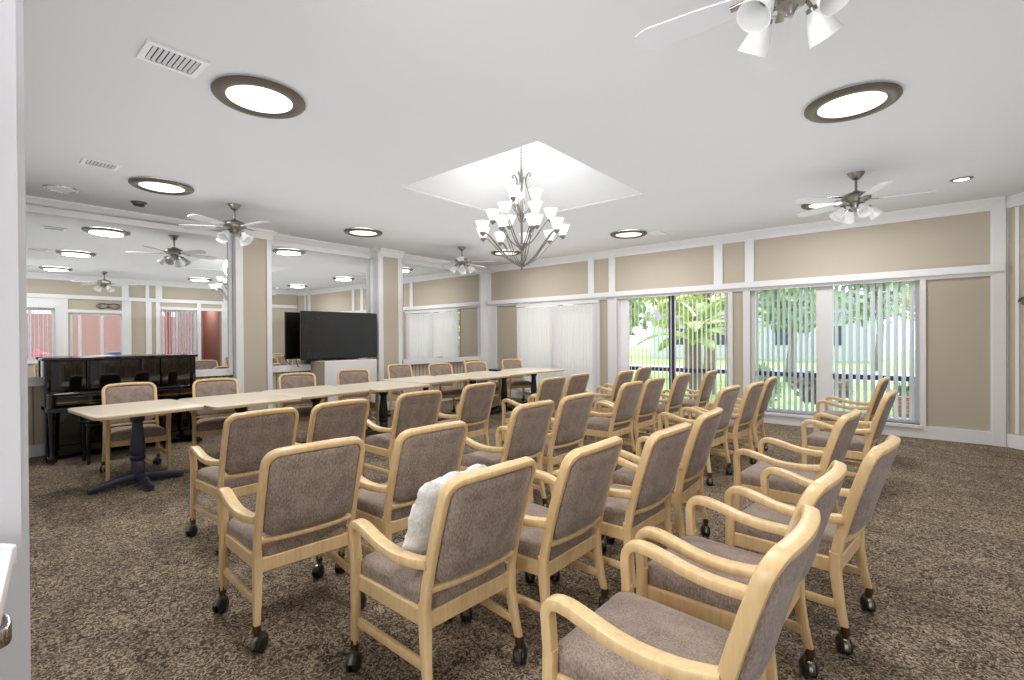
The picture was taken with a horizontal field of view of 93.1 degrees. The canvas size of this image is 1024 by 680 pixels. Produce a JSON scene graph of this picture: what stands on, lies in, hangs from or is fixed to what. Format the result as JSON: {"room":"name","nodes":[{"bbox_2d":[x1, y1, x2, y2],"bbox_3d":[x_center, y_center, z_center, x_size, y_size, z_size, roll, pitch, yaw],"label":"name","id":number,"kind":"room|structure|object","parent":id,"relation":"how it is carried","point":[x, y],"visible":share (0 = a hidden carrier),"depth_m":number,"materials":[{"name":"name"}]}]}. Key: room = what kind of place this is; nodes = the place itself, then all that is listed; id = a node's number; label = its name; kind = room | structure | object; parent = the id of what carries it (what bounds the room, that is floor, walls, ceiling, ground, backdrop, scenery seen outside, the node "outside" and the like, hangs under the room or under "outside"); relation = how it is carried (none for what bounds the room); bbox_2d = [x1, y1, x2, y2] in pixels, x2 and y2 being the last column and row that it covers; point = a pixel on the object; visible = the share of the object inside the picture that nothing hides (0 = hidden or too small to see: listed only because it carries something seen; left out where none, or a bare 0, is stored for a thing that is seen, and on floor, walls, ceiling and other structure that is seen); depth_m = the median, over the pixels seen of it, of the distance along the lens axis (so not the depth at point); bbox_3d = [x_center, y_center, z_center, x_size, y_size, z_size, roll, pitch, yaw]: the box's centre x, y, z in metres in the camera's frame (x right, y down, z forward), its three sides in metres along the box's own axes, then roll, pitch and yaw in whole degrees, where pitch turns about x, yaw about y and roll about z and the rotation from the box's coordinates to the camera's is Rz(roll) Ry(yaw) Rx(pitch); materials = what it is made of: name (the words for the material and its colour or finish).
{"room":"care facility","nodes":[
{"label":"care facility","id":0,"kind":"room"},
{"bbox_2d":[23,0,1023,266],"bbox_3d":[-0.637,-1.681,4.541,9.260,0.020,10.910,0,0,40],"label":"ceiling","id":1,"kind":"structure","parent":0,"point":[396,94],"depth_m":3.55,"materials":[{"name":"paint"}]},
{"bbox_2d":[128,177,193,195],"bbox_3d":[-3.734,-1.635,5.179,0.572,0.042,0.572,0,0,40],"label":"ceiling light","id":2,"kind":"object","parent":1,"relation":"attached to","point":[153,185],"visible":1,"depth_m":5.14,"materials":[{"name":"white"}]},
{"bbox_2d":[138,182,184,192],"bbox_3d":[-3.734,-1.633,5.179,0.416,0.011,0.416,0,0,40],"label":"diffuser","id":3,"kind":"object","parent":2,"relation":"attached to","point":[145,186],"depth_m":5.18,"materials":[{"name":"white"}]},
{"bbox_2d":[136,38,208,78],"bbox_3d":[-1.992,-1.646,2.852,0.250,0.016,0.300,0,0,40],"label":"ceiling vent","id":4,"kind":"object","parent":1,"relation":"in","point":[159,54],"visible":1,"depth_m":2.84,"materials":[{"name":"metal"}]},
{"bbox_2d":[179,203,288,245],"bbox_3d":[-3.458,-1.419,5.946,1.171,0.486,1.218,0,0,-6],"label":"ceiling fan","id":5,"kind":"object","parent":1,"relation":"hanging from","point":[234,226],"visible":1,"depth_m":5.88,"materials":[{"name":"silver metal"}]},
{"bbox_2d":[210,75,305,118],"bbox_3d":[-1.712,-1.637,3.296,0.572,0.042,0.572,0,0,40],"label":"ceiling light","id":6,"kind":"object","parent":1,"relation":"attached to","point":[254,96],"visible":1,"depth_m":3.25,"materials":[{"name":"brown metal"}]},
{"bbox_2d":[225,85,292,113],"bbox_3d":[-1.712,-1.634,3.296,0.416,0.011,0.416,0,0,40],"label":"diffuser","id":7,"kind":"object","parent":6,"relation":"attached to","point":[251,99],"depth_m":3.30,"materials":[{"name":"white"}]},
{"bbox_2d":[427,246,491,274],"bbox_3d":[-0.878,-1.451,8.876,1.218,0.486,1.171,0,0,33],"label":"ceiling fan","id":8,"kind":"object","parent":1,"relation":"hanging from","point":[461,261],"visible":1,"depth_m":8.77,"materials":[{"name":"silver metal"}]},
{"bbox_2d":[405,141,640,218],"bbox_3d":[0.154,-1.966,5.461,1.890,0.530,2.020,0,0,40],"label":"skylight","id":9,"kind":"object","parent":1,"relation":"attached to","point":[566,182],"depth_m":5.82,"materials":[{"name":"paint"}]},
{"bbox_2d":[475,147,569,270],"bbox_3d":[0.092,-1.498,5.353,1.042,1.465,1.055,0,0,17],"label":"chandelier","id":10,"kind":"object","parent":9,"relation":"hanging from","point":[516,192],"visible":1,"depth_m":5.29,"materials":[{"name":"glass"}]},
{"bbox_2d":[634,0,849,71],"bbox_3d":[1.144,-1.425,1.895,1.171,0.486,1.218,0,0,0],"label":"ceiling fan","id":11,"kind":"object","parent":1,"relation":"hanging from","point":[766,40],"visible":1,"depth_m":2.02,"materials":[{"name":"silver metal"}]},
{"bbox_2d":[804,82,902,122],"bbox_3d":[2.392,-1.662,3.423,0.572,0.042,0.572,0,0,40],"label":"ceiling light","id":12,"kind":"object","parent":1,"relation":"attached to","point":[862,100],"visible":1,"depth_m":3.38,"materials":[{"name":"white"}]},
{"bbox_2d":[817,91,886,117],"bbox_3d":[2.392,-1.660,3.423,0.416,0.011,0.416,0,0,40],"label":"diffuser","id":13,"kind":"object","parent":12,"relation":"attached to","point":[866,103],"depth_m":3.42,"materials":[{"name":"white"}]},
{"bbox_2d":[794,171,938,223],"bbox_3d":[3.542,-1.456,4.973,1.171,0.486,1.218,-1,0,-40],"label":"ceiling fan","id":14,"kind":"object","parent":1,"relation":"hanging from","point":[855,200],"visible":1,"depth_m":4.90,"materials":[{"name":"silver metal"}]},
{"bbox_2d":[28,396,1023,679],"bbox_3d":[-0.619,1.379,4.558,9.260,0.100,10.910,0,0,40],"label":"floor","id":15,"kind":"structure","parent":0,"point":[119,589],"depth_m":2.57,"materials":[{"name":"carpet"}]},
{"bbox_2d":[0,543,16,648],"bbox_3d":[-1.175,0.913,0.755,0.630,0.900,0.599,0,0,40],"label":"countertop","id":16,"kind":"structure","parent":15,"relation":"on","point":[8,552],"depth_m":0.94,"materials":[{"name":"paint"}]},
{"bbox_2d":[38,354,202,464],"bbox_3d":[-4.703,0.771,5.926,0.570,1.150,1.500,0,0,40],"label":"upright piano","id":17,"kind":"object","parent":15,"relation":"on","point":[66,382],"visible":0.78,"depth_m":5.66,"materials":[{"name":"black wood"}]},
{"bbox_2d":[79,416,165,464],"bbox_3d":[-4.458,1.098,5.589,0.350,0.496,0.750,0,0,40],"label":"piano bench","id":18,"kind":"object","parent":15,"relation":"on","point":[86,424],"visible":0.4,"depth_m":5.29,"materials":[{"name":"black wood"}]},
{"bbox_2d":[99,382,170,480],"bbox_3d":[-3.869,0.899,4.968,0.645,0.895,0.542,0,0,44],"label":"armchair","id":19,"kind":"object","parent":15,"relation":"on","point":[116,393],"visible":0.74,"depth_m":4.96,"materials":[{"name":"fabric"}]},
{"bbox_2d":[68,399,203,494],"bbox_3d":[-3.464,0.978,4.490,0.900,0.720,0.820,0,0,36],"label":"pedestal table","id":20,"kind":"object","parent":15,"relation":"on","point":[136,412],"visible":1,"depth_m":4.44,"materials":[{"name":"laminate"}]},
{"bbox_2d":[190,378,247,445],"bbox_3d":[-3.299,0.893,5.448,0.542,0.895,0.645,-1,0,-36],"label":"armchair","id":21,"kind":"object","parent":15,"relation":"on","point":[210,386],"visible":0.49,"depth_m":5.53,"materials":[{"name":"fabric"}]},
{"bbox_2d":[178,392,301,466],"bbox_3d":[-2.845,0.971,5.092,0.980,0.720,0.860,0,0,37],"label":"pedestal table","id":22,"kind":"object","parent":15,"relation":"on","point":[239,402],"visible":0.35,"depth_m":4.98,"materials":[{"name":"laminate"}]},
{"bbox_2d":[185,407,298,552],"bbox_3d":[-1.820,0.895,3.332,0.671,0.895,0.582,0,0,40],"label":"armchair","id":23,"kind":"object","parent":15,"relation":"on","point":[247,437],"visible":0.69,"depth_m":3.15,"materials":[{"name":"fabric"}]},
{"bbox_2d":[212,436,365,652],"bbox_3d":[-1.063,0.896,2.369,0.582,0.895,0.671,-1,0,-45],"label":"armchair","id":24,"kind":"object","parent":15,"relation":"on","point":[307,493],"visible":0.91,"depth_m":2.19,"materials":[{"name":"fabric"}]},
{"bbox_2d":[249,630,268,650],"bbox_3d":[-1.092,1.288,2.095,0.030,0.056,0.095,0,0,15],"label":"caster wheel","id":25,"kind":"object","parent":24,"relation":"attached to","point":[260,640],"depth_m":2.07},
{"bbox_2d":[278,372,327,421],"bbox_3d":[-2.727,0.885,6.276,0.542,0.895,0.645,-1,0,-34],"label":"armchair","id":26,"kind":"object","parent":15,"relation":"on","point":[299,379],"visible":0.43,"depth_m":6.42,"materials":[{"name":"fabric"}]},
{"bbox_2d":[262,385,368,443],"bbox_3d":[-2.354,0.964,5.837,0.980,0.720,0.880,0,0,37],"label":"pedestal table","id":27,"kind":"object","parent":15,"relation":"on","point":[315,393],"visible":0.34,"depth_m":5.74,"materials":[{"name":"laminate"}]},
{"bbox_2d":[295,398,369,488],"bbox_3d":[-1.465,0.890,3.779,0.671,0.895,0.582,0,0,40],"label":"armchair","id":28,"kind":"object","parent":15,"relation":"on","point":[334,419],"visible":0.3,"depth_m":3.56,"materials":[{"name":"brown wood"}]},
{"bbox_2d":[311,358,376,415],"bbox_3d":[-2.839,0.829,8.241,0.462,0.985,0.960,0,0,40],"label":"base cabinet","id":29,"kind":"object","parent":15,"relation":"on","point":[325,372],"visible":0.38,"depth_m":7.92,"materials":[{"name":"beige paint"}]},
{"bbox_2d":[300,311,376,360],"bbox_3d":[-2.911,-0.068,8.252,0.200,0.810,1.400,0,0,40],"label":"television","id":30,"kind":"object","parent":29,"relation":"on","point":[326,336],"visible":0.98,"depth_m":8.18,"materials":[{"name":"black plastic"}]},
{"bbox_2d":[337,369,378,428],"bbox_3d":[-2.232,0.878,6.952,0.542,0.895,0.645,0,0,-26],"label":"armchair","id":31,"kind":"object","parent":15,"relation":"on","point":[346,376],"visible":0.48,"depth_m":7.12,"materials":[{"name":"fabric"}]},
{"bbox_2d":[337,381,429,436],"bbox_3d":[-1.712,0.957,6.466,0.980,0.720,0.840,0,0,38],"label":"pedestal table","id":32,"kind":"object","parent":15,"relation":"on","point":[383,387],"visible":0.65,"depth_m":6.41,"materials":[{"name":"laminate"}]},
{"bbox_2d":[334,420,467,572],"bbox_3d":[-0.610,0.891,2.779,0.671,0.895,0.582,0,0,43],"label":"armchair","id":33,"kind":"object","parent":15,"relation":"on","point":[421,455],"visible":0.49,"depth_m":2.56,"materials":[{"name":"brown wood"}]},
{"bbox_2d":[362,390,441,476],"bbox_3d":[-0.985,0.884,4.387,0.671,0.895,0.582,0,0,43],"label":"armchair","id":34,"kind":"object","parent":15,"relation":"on","point":[418,408],"visible":0.51,"depth_m":4.19,"materials":[{"name":"fabric"}]},
{"bbox_2d":[387,364,428,416],"bbox_3d":[-1.817,0.868,8.335,0.542,0.895,0.645,-1,0,-40],"label":"armchair","id":35,"kind":"object","parent":15,"relation":"on","point":[393,370],"visible":0.37,"depth_m":8.42,"materials":[{"name":"fabric"}]},
{"bbox_2d":[382,376,467,420],"bbox_3d":[-1.309,0.949,7.370,0.980,0.720,0.930,0,0,36],"label":"pedestal table","id":36,"kind":"object","parent":15,"relation":"on","point":[430,380],"visible":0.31,"depth_m":7.25,"materials":[{"name":"laminate"}]},
{"bbox_2d":[345,456,535,679],"bbox_3d":[-0.264,0.893,1.951,0.671,0.895,0.582,0,0,43],"label":"armchair","id":37,"kind":"object","parent":15,"relation":"on","point":[470,558],"visible":1,"depth_m":1.78,"materials":[{"name":"fabric"}]},
{"bbox_2d":[402,464,486,555],"bbox_3d":[-0.244,0.669,1.884,0.387,0.368,0.209,-1,0,-42],"label":"fur pillow","id":38,"kind":"object","parent":37,"relation":"on","point":[420,520],"visible":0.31,"depth_m":1.75,"materials":[{"name":"fur"}]},
{"bbox_2d":[428,363,466,417],"bbox_3d":[-1.161,0.863,8.517,0.542,0.895,0.645,-1,0,-32],"label":"armchair","id":39,"kind":"object","parent":15,"relation":"on","point":[434,369],"visible":0.56,"depth_m":8.62,"materials":[{"name":"fabric"}]},
{"bbox_2d":[437,382,495,445],"bbox_3d":[-0.529,0.878,5.077,0.671,0.895,0.582,0,0,39],"label":"armchair","id":40,"kind":"object","parent":15,"relation":"on","point":[474,407],"visible":0.52,"depth_m":4.90,"materials":[{"name":"fabric"}]},
{"bbox_2d":[436,373,509,383],"bbox_3d":[-0.642,0.942,7.998,0.980,0.720,0.840,0,0,39],"label":"pedestal table","id":41,"kind":"object","parent":15,"relation":"on","point":[472,377],"visible":0.35,"depth_m":7.92,"materials":[{"name":"laminate"}]},
{"bbox_2d":[464,361,500,404],"bbox_3d":[-0.574,0.856,9.045,0.542,0.895,0.645,-1,0,-28],"label":"armchair","id":42,"kind":"object","parent":15,"relation":"on","point":[473,366],"visible":0.41,"depth_m":9.20,"materials":[{"name":"fabric"}]},
{"bbox_2d":[469,370,537,413],"bbox_3d":[-0.141,0.935,8.740,0.980,0.720,0.860,0,0,39],"label":"pedestal table","id":43,"kind":"object","parent":15,"relation":"on","point":[504,394],"visible":0.71,"depth_m":8.68,"materials":[{"name":"laminate"}]},
{"bbox_2d":[459,400,554,507],"bbox_3d":[-0.043,0.883,3.644,0.671,0.895,0.582,0,0,40],"label":"armchair","id":44,"kind":"object","parent":15,"relation":"on","point":[526,431],"visible":0.62,"depth_m":3.47,"materials":[{"name":"brown wood"}]},
{"bbox_2d":[501,359,531,404],"bbox_3d":[0.086,0.847,10.043,0.542,0.895,0.645,0,0,-20],"label":"armchair","id":45,"kind":"object","parent":15,"relation":"on","point":[513,382],"visible":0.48,"depth_m":10.17,"materials":[{"name":"brown wood"}]},
{"bbox_2d":[501,376,565,446],"bbox_3d":[0.277,0.869,5.775,0.671,0.895,0.582,0,0,42],"label":"armchair","id":46,"kind":"object","parent":15,"relation":"on","point":[551,388],"visible":0.39,"depth_m":5.63,"materials":[{"name":"fabric"}]},
{"bbox_2d":[503,367,564,403],"bbox_3d":[0.424,0.928,9.402,0.980,0.720,0.800,0,0,40],"label":"pedestal table","id":47,"kind":"object","parent":15,"relation":"on","point":[539,370],"visible":0.61,"depth_m":9.35,"materials":[{"name":"laminate"}]},
{"bbox_2d":[460,436,622,621],"bbox_3d":[0.162,0.889,2.312,0.671,0.895,0.582,0,0,40],"label":"armchair","id":48,"kind":"object","parent":15,"relation":"on","point":[552,538],"visible":0.68,"depth_m":2.11,"materials":[{"name":"fabric"}]},
{"bbox_2d":[504,392,594,504],"bbox_3d":[0.334,0.878,4.117,0.671,0.895,0.582,0,0,41],"label":"armchair","id":49,"kind":"object","parent":15,"relation":"on","point":[570,421],"visible":0.48,"depth_m":3.90,"materials":[{"name":"brown wood"}]},
{"bbox_2d":[531,373,589,439],"bbox_3d":[0.641,0.864,6.294,0.671,0.895,0.582,0,0,40],"label":"armchair","id":50,"kind":"object","parent":15,"relation":"on","point":[575,383],"visible":0.24,"depth_m":6.05,"materials":[{"name":"fabric"}]},
{"bbox_2d":[585,370,633,412],"bbox_3d":[1.329,0.857,6.746,0.671,0.895,0.582,0,0,38],"label":"armchair","id":51,"kind":"object","parent":15,"relation":"on","point":[622,377],"visible":0.43,"depth_m":6.50,"materials":[{"name":"brown wood"}]},
{"bbox_2d":[583,381,642,470],"bbox_3d":[1.023,0.868,5.140,0.671,0.895,0.582,0,0,40],"label":"armchair","id":52,"kind":"object","parent":15,"relation":"on","point":[620,423],"visible":0.59,"depth_m":4.97,"materials":[{"name":"brown wood"}]},
{"bbox_2d":[550,422,691,593],"bbox_3d":[0.615,0.884,2.674,0.671,0.895,0.582,0,0,42],"label":"armchair","id":53,"kind":"object","parent":15,"relation":"on","point":[627,511],"visible":0.48,"depth_m":2.46,"materials":[{"name":"fabric"}]},
{"bbox_2d":[598,377,664,446],"bbox_3d":[1.395,0.863,5.591,0.671,0.895,0.582,0,0,41],"label":"armchair","id":54,"kind":"object","parent":15,"relation":"on","point":[645,414],"visible":0.41,"depth_m":5.38,"materials":[{"name":"brown wood"}]},
{"bbox_2d":[633,373,690,439],"bbox_3d":[1.915,0.857,6.200,0.671,0.895,0.582,0,0,39],"label":"armchair","id":55,"kind":"object","parent":15,"relation":"on","point":[675,397],"visible":0.43,"depth_m":5.99,"materials":[{"name":"brown wood"}]},
{"bbox_2d":[605,407,722,543],"bbox_3d":[1.019,0.879,3.193,0.671,0.895,0.582,0,0,37],"label":"armchair","id":56,"kind":"object","parent":15,"relation":"on","point":[689,479],"visible":0.59,"depth_m":2.98,"materials":[{"name":"brown wood"}]},
{"bbox_2d":[540,504,820,679],"bbox_3d":[0.484,0.892,1.380,0.671,0.895,0.582,0,0,40],"label":"armchair","id":57,"kind":"object","parent":15,"relation":"on","point":[631,636],"visible":1,"depth_m":1.31,"materials":[{"name":"brown wood"}]},
{"bbox_2d":[662,370,717,428],"bbox_3d":[2.468,0.851,6.694,0.671,0.895,0.582,0,0,38],"label":"armchair","id":58,"kind":"object","parent":15,"relation":"on","point":[708,380],"visible":0.45,"depth_m":6.49,"materials":[{"name":"fabric"}]},
{"bbox_2d":[658,385,740,485],"bbox_3d":[1.812,0.866,4.662,0.671,0.895,0.582,0,0,44],"label":"armchair","id":59,"kind":"object","parent":15,"relation":"on","point":[726,397],"visible":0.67,"depth_m":4.52,"materials":[{"name":"brown wood"}]},
{"bbox_2d":[688,381,764,470],"bbox_3d":[2.237,0.861,5.037,0.671,0.895,0.582,0,0,42],"label":"armchair","id":60,"kind":"object","parent":15,"relation":"on","point":[740,427],"visible":0.62,"depth_m":4.82,"materials":[{"name":"brown wood"}]},
{"bbox_2d":[635,460,846,679],"bbox_3d":[0.879,0.887,1.858,0.671,0.895,0.582,0,0,42],"label":"armchair","id":61,"kind":"object","parent":15,"relation":"on","point":[655,582],"visible":0.6,"depth_m":1.81,"materials":[{"name":"brown wood"}]},
{"bbox_2d":[801,653,815,675],"bbox_3d":[1.175,1.275,1.921,0.030,0.056,0.095,0,0,12],"label":"caster wheel","id":62,"kind":"object","parent":61,"relation":"attached to","point":[808,664],"depth_m":1.90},
{"bbox_2d":[710,376,776,451],"bbox_3d":[2.683,0.856,5.605,0.671,0.895,0.582,0,0,36],"label":"armchair","id":63,"kind":"object","parent":15,"relation":"on","point":[758,419],"visible":0.51,"depth_m":5.35,"materials":[{"name":"brown wood"}]},
{"bbox_2d":[733,409,861,512],"bbox_3d":[1.842,0.874,3.125,0.671,0.895,0.582,0,0,44],"label":"armchair","id":64,"kind":"object","parent":15,"relation":"on","point":[781,489],"visible":0.6,"depth_m":3.00,"materials":[{"name":"brown wood"}]},
{"bbox_2d":[724,435,900,654],"bbox_3d":[1.444,0.881,2.333,0.582,0.895,0.671,-1,0,-44],"label":"armchair","id":65,"kind":"object","parent":15,"relation":"on","point":[843,537],"visible":0.78,"depth_m":2.13,"materials":[{"name":"brown wood"}]},
{"bbox_2d":[837,631,850,652],"bbox_3d":[1.410,1.273,2.060,0.030,0.056,0.095,0,0,16],"label":"caster wheel","id":66,"kind":"object","parent":65,"relation":"attached to","point":[843,640],"depth_m":2.04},
{"bbox_2d":[801,389,897,476],"bbox_3d":[2.933,0.862,4.220,0.671,0.895,0.582,0,0,42],"label":"armchair","id":67,"kind":"object","parent":15,"relation":"on","point":[860,446],"visible":0.59,"depth_m":4.05,"materials":[{"name":"brown wood"}]},
{"bbox_2d":[816,377,889,445],"bbox_3d":[3.847,0.849,5.477,0.671,0.895,0.582,0,0,42],"label":"armchair","id":68,"kind":"object","parent":15,"relation":"on","point":[881,386],"visible":0.59,"depth_m":5.31,"materials":[{"name":"brown wood"}]},
{"bbox_2d":[491,211,989,431],"bbox_3d":[2.665,-0.214,8.779,8.780,3.000,0.200,0,0,40],"label":"wall","id":69,"kind":"structure","parent":0,"point":[957,309],"depth_m":6.68,"materials":[{"name":"beige paint"}]},
{"bbox_2d":[517,305,600,398],"bbox_3d":[0.978,0.158,10.176,2.100,2.000,0.250,0,0,40],"label":"window","id":70,"kind":"structure","parent":69,"relation":"in","point":[519,391],"depth_m":10.69,"materials":[{"name":"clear glass"}]},
{"bbox_2d":[516,300,599,393],"bbox_3d":[0.903,0.159,10.088,2.093,1.860,0.060,0,0,40],"label":"vertical blind","id":71,"kind":"object","parent":70,"relation":"attached to","point":[566,336],"visible":0.81,"depth_m":9.99,"materials":[{"name":"fabric"}]},
{"bbox_2d":[630,292,727,409],"bbox_3d":[2.808,0.156,8.615,2.050,2.000,0.250,0,0,40],"label":"window","id":72,"kind":"structure","parent":69,"relation":"in","point":[672,297],"depth_m":8.60,"materials":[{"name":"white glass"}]},
{"bbox_2d":[617,293,725,401],"bbox_3d":[2.777,0.126,8.595,1.990,1.920,0.076,0,0,40],"label":"vertical blind","id":73,"kind":"object","parent":72,"relation":"attached to","point":[623,309],"visible":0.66,"depth_m":8.61,"materials":[{"name":"white paint"}]},
{"bbox_2d":[487,276,992,431],"bbox_3d":[2.680,0.157,8.619,8.550,1.960,0.030,0,0,40],"label":"trim","id":74,"kind":"structure","parent":69,"relation":"attached to","point":[611,303],"depth_m":7.73,"materials":[{"name":"white paint"}]},
{"bbox_2d":[487,207,992,300],"bbox_3d":[2.671,-1.263,8.611,8.550,0.700,0.030,0,0,40],"label":"trim","id":75,"kind":"structure","parent":69,"relation":"attached to","point":[749,242],"depth_m":7.98,"materials":[{"name":"white paint"}]},
{"bbox_2d":[494,390,992,444],"bbox_3d":[2.677,1.206,8.629,8.590,0.160,0.035,0,0,40],"label":"baseboard","id":76,"kind":"structure","parent":69,"relation":"attached to","point":[927,432],"depth_m":6.31,"materials":[{"name":"white paint"}]},
{"bbox_2d":[487,196,1004,272],"bbox_3d":[2.638,-1.643,8.596,8.580,0.140,0.090,0,0,40],"label":"trim","id":77,"kind":"structure","parent":69,"relation":"attached to","point":[980,205],"depth_m":7.35,"materials":[{"name":"white paint"}]},
{"bbox_2d":[487,263,1004,306],"bbox_3d":[2.681,-0.846,8.568,8.480,0.135,0.090,0,0,40],"label":"trim","id":78,"kind":"structure","parent":69,"relation":"attached to","point":[987,269],"depth_m":7.32,"materials":[{"name":"white paint"}]},
{"bbox_2d":[834,281,914,421],"bbox_3d":[4.987,0.123,6.709,0.920,1.920,0.071,0,0,40],"label":"vertical blind","id":79,"kind":"object","parent":78,"relation":"hanging from","point":[903,284],"visible":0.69,"depth_m":6.69,"materials":[{"name":"white paint"}]},
{"bbox_2d":[751,280,921,428],"bbox_3d":[4.607,0.153,7.080,2.100,2.000,0.250,0,0,40],"label":"window","id":80,"kind":"structure","parent":69,"relation":"in","point":[824,375],"depth_m":7.07,"materials":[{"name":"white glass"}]},
{"bbox_2d":[756,287,813,412],"bbox_3d":[4.158,0.124,7.417,0.820,1.920,0.071,0,0,40],"label":"vertical blind","id":81,"kind":"object","parent":80,"relation":"attached to","point":[800,289],"visible":0.83,"depth_m":7.39,"materials":[{"name":"white paint"}]},
{"bbox_2d":[993,196,1005,446],"bbox_3d":[5.889,-0.218,5.864,0.110,3.000,0.050,0,0,40],"label":"trim","id":82,"kind":"structure","parent":69,"relation":"attached to","point":[999,208],"depth_m":5.84,"materials":[{"name":"white paint"}]},
{"bbox_2d":[1009,205,1023,435],"bbox_3d":[6.049,-0.217,5.642,0.150,3.000,0.470,0,0,-5],"label":"wall","id":83,"kind":"structure","parent":0,"point":[1011,210],"depth_m":5.76,"materials":[{"name":"beige paint"}]},
{"bbox_2d":[1006,192,1023,449],"bbox_3d":[5.960,-0.217,5.634,0.030,3.000,0.470,0,0,-5],"label":"trim","id":84,"kind":"structure","parent":83,"relation":"attached to","point":[1012,440],"depth_m":5.73,"materials":[{"name":"white paint"}]},
{"bbox_3d":[-3.328,-0.176,8.364,0.200,3.000,8.610,0,0,40],"label":"wall","id":85,"kind":"structure","parent":0,"visible":0},
{"bbox_2d":[26,204,232,386],"bbox_3d":[-4.993,-0.514,6.160,0.062,2.080,2.618,0,0,42],"label":"wall mirror","id":86,"kind":"object","parent":85,"relation":"attached to","point":[97,285],"visible":0.84,"depth_m":6.20,"materials":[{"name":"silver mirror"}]},
{"bbox_2d":[28,375,230,445],"bbox_3d":[-5.029,0.861,6.199,0.020,0.690,2.648,0,0,40],"label":"trim","id":87,"kind":"structure","parent":85,"relation":"attached to","point":[34,392],"depth_m":5.61,"materials":[{"name":"wood"}]},
{"bbox_2d":[231,236,272,412],"bbox_3d":[-3.933,-0.167,7.330,0.222,3.000,0.510,0,0,40],"label":"column","id":88,"kind":"structure","parent":85,"relation":"attached to","point":[251,263],"depth_m":7.26,"materials":[{"name":"white paint"}]},
{"bbox_2d":[25,195,486,270],"bbox_3d":[-3.135,-1.606,8.199,0.310,0.140,8.188,0,0,40],"label":"trim","id":89,"kind":"structure","parent":85,"relation":"attached to","point":[30,200],"depth_m":7.09,"materials":[{"name":"white paint"}]},
{"bbox_2d":[271,240,372,372],"bbox_3d":[-3.193,-0.536,8.284,0.110,2.080,1.900,0,0,40],"label":"wall mirror","id":90,"kind":"object","parent":85,"relation":"attached to","point":[304,277],"visible":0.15,"depth_m":8.07,"materials":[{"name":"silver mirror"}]},
{"bbox_2d":[373,256,401,409],"bbox_3d":[-2.363,-0.186,9.171,0.222,3.000,0.510,0,0,40],"label":"column","id":91,"kind":"structure","parent":85,"relation":"attached to","point":[387,306],"depth_m":9.07,"materials":[{"name":"white paint"}]},
{"bbox_2d":[411,362,464,389],"bbox_3d":[-1.421,0.816,10.429,0.020,0.690,2.610,0,0,40],"label":"radiator","id":92,"kind":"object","parent":85,"relation":"attached to","point":[458,367],"depth_m":10.10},
{"bbox_2d":[401,259,483,364],"bbox_3d":[-1.424,-0.558,10.358,0.110,2.080,2.280,0,0,40],"label":"wall mirror","id":93,"kind":"object","parent":85,"relation":"attached to","point":[442,308],"visible":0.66,"depth_m":10.28,"materials":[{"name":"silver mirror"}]},
{"bbox_2d":[482,271,486,363],"bbox_3d":[-1.422,-0.219,10.418,0.035,2.760,2.610,0,0,40],"label":"trim","id":94,"kind":"structure","parent":85,"relation":"attached to","point":[484,273],"depth_m":11.31,"materials":[{"name":"white paint"}]},
{"bbox_3d":[-3.687,-0.146,3.212,6.340,3.000,0.140,0,0,40],"label":"wall","id":95,"kind":"structure","parent":0,"visible":0},
{"bbox_2d":[0,0,30,679],"bbox_3d":[-1.317,-0.139,1.193,0.168,2.980,0.165,0,0,40],"label":"trim","id":96,"kind":"structure","parent":95,"relation":"attached to","point":[15,658],"depth_m":1.19,"materials":[{"name":"paint"}]},
{"label":"outside","id":97,"kind":"structure","parent":0,"visible":0},
{"bbox_2d":[630,348,908,416],"bbox_3d":[18.435,1.263,29.314,70.000,0.130,51.490,0,0,40],"label":"lawn","id":98,"kind":"structure","parent":97,"point":[634,350],"depth_m":21.45,"materials":[{"name":"green plant"}]},
{"bbox_2d":[573,298,652,337],"bbox_3d":[3.590,-1.103,17.006,3.624,4.938,2.867,0,0,40],"label":"leafy tree","id":99,"kind":"object","parent":98,"relation":"on","point":[631,305],"visible":0.06,"depth_m":16.84,"materials":[{"name":"green plant"}]},
{"bbox_2d":[641,292,725,372],"bbox_3d":[6.417,-1.559,17.867,3.358,5.804,3.088,0,0,40],"label":"leafy tree","id":100,"kind":"object","parent":98,"relation":"on","point":[722,294],"visible":0.07,"depth_m":17.99,"materials":[{"name":"green plant"}]},
{"bbox_2d":[637,296,765,398],"bbox_3d":[3.862,0.231,10.575,1.846,2.332,2.395,0,0,-18],"label":"palm","id":101,"kind":"object","parent":98,"relation":"on","point":[722,298],"visible":0.55,"depth_m":10.24,"materials":[{"name":"green plant"}]},
{"bbox_2d":[676,293,765,394],"bbox_3d":[5.078,-0.095,12.195,2.542,2.947,2.030,0,0,-2],"label":"palm","id":102,"kind":"object","parent":98,"relation":"on","point":[708,294],"visible":0.28,"depth_m":12.18,"materials":[{"name":"green plant"}]},
{"bbox_2d":[643,294,892,361],"bbox_3d":[16.568,-0.758,32.521,14.000,3.900,6.000,0,0,40],"label":"house","id":103,"kind":"structure","parent":98,"relation":"on","point":[846,310],"depth_m":29.41,"materials":[{"name":"paint"}]},
{"bbox_2d":[756,287,840,381],"bbox_3d":[8.783,-1.359,15.506,3.488,5.403,3.628,0,0,40],"label":"leafy tree","id":104,"kind":"object","parent":98,"relation":"on","point":[803,289],"visible":0.23,"depth_m":15.23,"materials":[{"name":"green plant"}]},
{"bbox_2d":[791,369,854,406],"bbox_3d":[5.771,0.934,9.030,1.036,0.878,1.019,0,0,40],"label":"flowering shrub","id":105,"kind":"object","parent":98,"relation":"on","point":[809,378],"visible":0.3,"depth_m":8.87,"materials":[{"name":"green plant"}]},
{"bbox_2d":[834,281,914,370],"bbox_3d":[15.234,-1.894,20.438,4.010,6.336,4.200,0,0,40],"label":"leafy tree","id":106,"kind":"object","parent":98,"relation":"on","point":[884,283],"visible":0.12,"depth_m":20.05,"materials":[{"name":"green plant"}]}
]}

